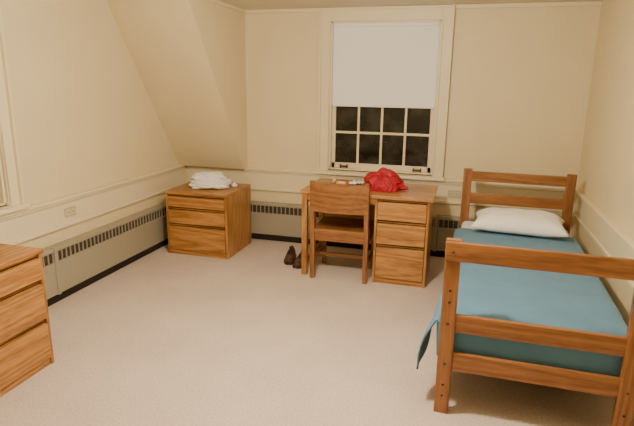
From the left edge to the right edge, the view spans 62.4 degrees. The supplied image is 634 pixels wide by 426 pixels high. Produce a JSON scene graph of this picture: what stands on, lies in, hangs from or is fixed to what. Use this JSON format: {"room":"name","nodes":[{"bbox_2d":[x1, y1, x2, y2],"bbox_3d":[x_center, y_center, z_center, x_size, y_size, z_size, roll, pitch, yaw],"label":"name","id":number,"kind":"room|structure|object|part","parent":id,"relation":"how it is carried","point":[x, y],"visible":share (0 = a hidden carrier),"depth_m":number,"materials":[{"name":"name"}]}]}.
{"room":"dorm room","nodes":[
{"label":"dorm room","id":0,"kind":"room"},
{"bbox_2d":[0,0,178,247],"bbox_3d":[-2.348,-0.227,2.713,0.200,2.285,6.100,5,14,15],"label":"wall","id":1,"kind":"structure","parent":0,"point":[85,117],"depth_m":4.01,"materials":[{"name":"paint"}]},
{"bbox_2d":[0,7,29,215],"bbox_3d":[-2.204,-0.623,2.842,0.190,1.485,1.240,5,14,15],"label":"window","id":2,"kind":"structure","parent":1,"relation":"in","point":[11,187],"depth_m":3.41,"materials":[{"name":"beige paint"}]},
{"bbox_2d":[64,206,75,217],"bbox_3d":[-1.889,-0.009,4.012,0.010,0.074,0.120,5,14,15],"label":"electrical outlet","id":3,"kind":"object","parent":1,"relation":"attached to","point":[70,211],"visible":1,"depth_m":4.01,"materials":[{"name":"beige plastic"}]},
{"bbox_2d":[0,165,186,244],"bbox_3d":[-2.210,0.251,2.897,0.045,0.232,5.900,5,14,15],"label":"trim","id":4,"kind":"structure","parent":1,"relation":"attached to","point":[46,217],"depth_m":4.15,"materials":[{"name":"beige paint"}]},
{"bbox_2d":[42,202,167,306],"bbox_3d":[-2.051,0.546,3.491,0.088,0.419,4.572,5,14,15],"label":"baseboard heater","id":5,"kind":"object","parent":1,"relation":"attached to","point":[73,264],"visible":0.73,"depth_m":4.31,"materials":[{"name":"beige metal"}]},
{"bbox_2d":[106,0,247,168],"bbox_3d":[-1.219,-1.117,4.820,0.736,1.540,1.140,5,14,15],"label":"wall","id":6,"kind":"structure","parent":0,"point":[188,56],"depth_m":4.72,"materials":[{"name":"paint"}]},
{"bbox_2d":[0,239,633,425],"bbox_3d":[-0.380,1.067,2.563,4.269,0.100,6.300,5,14,15],"label":"floor","id":7,"kind":"structure","parent":0,"point":[247,338],"depth_m":3.14,"materials":[{"name":"carpet"}]},
{"bbox_2d":[0,244,53,396],"bbox_3d":[-1.935,0.639,2.537,0.553,0.700,1.108,5,14,15],"label":"dresser","id":8,"kind":"object","parent":7,"relation":"on","point":[26,348],"visible":1,"depth_m":2.81,"materials":[{"name":"brown wood"}]},
{"bbox_2d":[164,182,250,258],"bbox_3d":[-1.049,0.049,5.145,0.633,0.615,0.573,5,14,15],"label":"dresser","id":9,"kind":"object","parent":7,"relation":"on","point":[215,223],"visible":0.97,"depth_m":4.90,"materials":[{"name":"brown wood"}]},
{"bbox_2d":[188,171,231,188],"bbox_3d":[-1.030,-0.323,5.055,0.418,0.146,0.338,5,14,15],"label":"folded towels","id":10,"kind":"object","parent":9,"relation":"on","point":[202,180],"visible":1,"depth_m":4.97,"materials":[{"name":"white fabric"}]},
{"bbox_2d":[284,245,296,264],"bbox_3d":[-0.246,0.387,4.883,0.117,0.106,0.291,2,14,4],"label":"shoe","id":11,"kind":"object","parent":7,"relation":"on","point":[290,257],"visible":0.95,"depth_m":4.82,"materials":[{"name":"leather"}]},
{"bbox_2d":[292,250,301,268],"bbox_3d":[-0.145,0.413,4.785,0.117,0.106,0.291,5,15,16],"label":"shoe","id":12,"kind":"object","parent":7,"relation":"on","point":[297,263],"visible":0.52,"depth_m":4.68,"materials":[{"name":"leather"}]},
{"bbox_2d":[310,180,373,283],"bbox_3d":[0.229,0.117,4.465,0.486,0.845,0.511,5,14,15],"label":"wooden chair","id":13,"kind":"object","parent":7,"relation":"on","point":[345,199],"visible":0.93,"depth_m":4.27,"materials":[{"name":"brown wood"}]},
{"bbox_2d":[300,178,437,287],"bbox_3d":[0.461,0.144,4.577,1.087,0.745,0.617,5,14,15],"label":"writing desk","id":14,"kind":"object","parent":7,"relation":"on","point":[403,219],"visible":0.86,"depth_m":4.24,"materials":[{"name":"brown wood"}]},
{"bbox_2d":[349,180,363,184],"bbox_3d":[0.353,-0.276,4.633,0.120,0.032,0.100,5,14,15],"label":"tissue","id":15,"kind":"object","parent":14,"relation":"on","point":[353,181],"visible":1,"depth_m":4.60,"materials":[{"name":"white paper"}]},
{"bbox_2d":[364,167,408,191],"bbox_3d":[0.582,-0.292,4.422,0.339,0.177,0.342,-2,14,-13],"label":"jacket","id":16,"kind":"object","parent":14,"relation":"on","point":[384,179],"visible":0.94,"depth_m":4.33,"materials":[{"name":"fabric"}]},
{"bbox_2d":[433,168,633,425],"bbox_3d":[1.334,0.350,3.419,0.875,0.925,2.210,5,15,17],"label":"bed","id":17,"kind":"object","parent":7,"relation":"on","point":[621,387],"visible":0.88,"depth_m":2.44,"materials":[{"name":"brown wood"}]},
{"bbox_3d":[1.339,0.420,3.454,0.835,0.198,2.073,5,15,17],"label":"mattress","id":18,"kind":"part","parent":17,"relation":"part of","materials":[{"name":"white fabric"}]},
{"bbox_2d":[470,207,568,236],"bbox_3d":[1.577,0.059,4.091,0.700,0.158,0.490,6,15,20],"label":"pillow","id":19,"kind":"object","parent":17,"relation":"on","point":[539,223],"visible":1,"depth_m":3.94,"materials":[{"name":"white fabric"}]},
{"bbox_2d":[416,228,627,376],"bbox_3d":[1.233,0.494,3.311,0.977,0.327,1.736,5,15,17],"label":"blanket","id":20,"kind":"object","parent":17,"relation":"on","point":[553,299],"visible":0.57,"depth_m":2.72,"materials":[{"name":"fabric"}]},
{"bbox_2d":[186,6,600,234],"bbox_3d":[0.466,-0.786,5.128,4.269,2.285,0.200,5,14,15],"label":"wall","id":21,"kind":"structure","parent":0,"point":[520,77],"depth_m":4.67,"materials":[{"name":"paint"}]},
{"bbox_2d":[251,200,476,256],"bbox_3d":[0.313,0.151,5.247,3.395,0.404,0.088,5,14,15],"label":"baseboard heater","id":22,"kind":"object","parent":21,"relation":"attached to","point":[274,221],"visible":0.25,"depth_m":5.37,"materials":[{"name":"beige metal"}]},
{"bbox_2d":[187,166,564,211],"bbox_3d":[0.425,-0.267,5.135,3.769,0.232,0.045,5,14,15],"label":"trim","id":23,"kind":"structure","parent":21,"relation":"attached to","point":[266,179],"depth_m":5.18,"materials":[{"name":"beige paint"}]},
{"bbox_2d":[315,4,454,181],"bbox_3d":[0.617,-1.111,4.924,1.255,1.548,0.190,5,14,15],"label":"window","id":24,"kind":"structure","parent":21,"relation":"in","point":[384,75],"depth_m":4.91,"materials":[{"name":"white fabric"}]},
{"bbox_2d":[206,0,601,13],"bbox_3d":[0.658,-1.701,4.153,3.133,0.035,1.100,5,14,15],"label":"trim","id":25,"kind":"structure","parent":21,"relation":"attached to","point":[577,3],"depth_m":4.51,"materials":[{"name":"beige paint"}]},
{"bbox_2d":[448,190,460,197],"bbox_3d":[1.287,-0.177,4.908,0.120,0.074,0.010,5,14,15],"label":"electrical outlet","id":26,"kind":"object","parent":21,"relation":"attached to","point":[451,193],"visible":1,"depth_m":4.91,"materials":[{"name":"beige plastic"}]},
{"bbox_2d":[218,0,602,9],"bbox_3d":[-0.347,-1.248,1.989,4.269,0.100,6.300,5,14,15],"label":"ceiling","id":27,"kind":"structure","parent":0,"point":[244,4],"depth_m":4.53,"materials":[{"name":"beige paint"}]},
{"bbox_2d":[570,0,633,325],"bbox_3d":[1.567,0.091,1.652,0.200,2.285,6.100,5,14,15],"label":"wall","id":28,"kind":"structure","parent":0,"point":[606,169],"depth_m":3.68,"materials":[{"name":"paint"}]},
{"bbox_2d":[572,187,633,290],"bbox_3d":[1.469,0.550,1.899,0.045,0.232,5.900,5,14,15],"label":"trim","id":29,"kind":"structure","parent":28,"relation":"attached to","point":[607,235],"depth_m":3.61,"materials":[{"name":"beige paint"}]}
]}

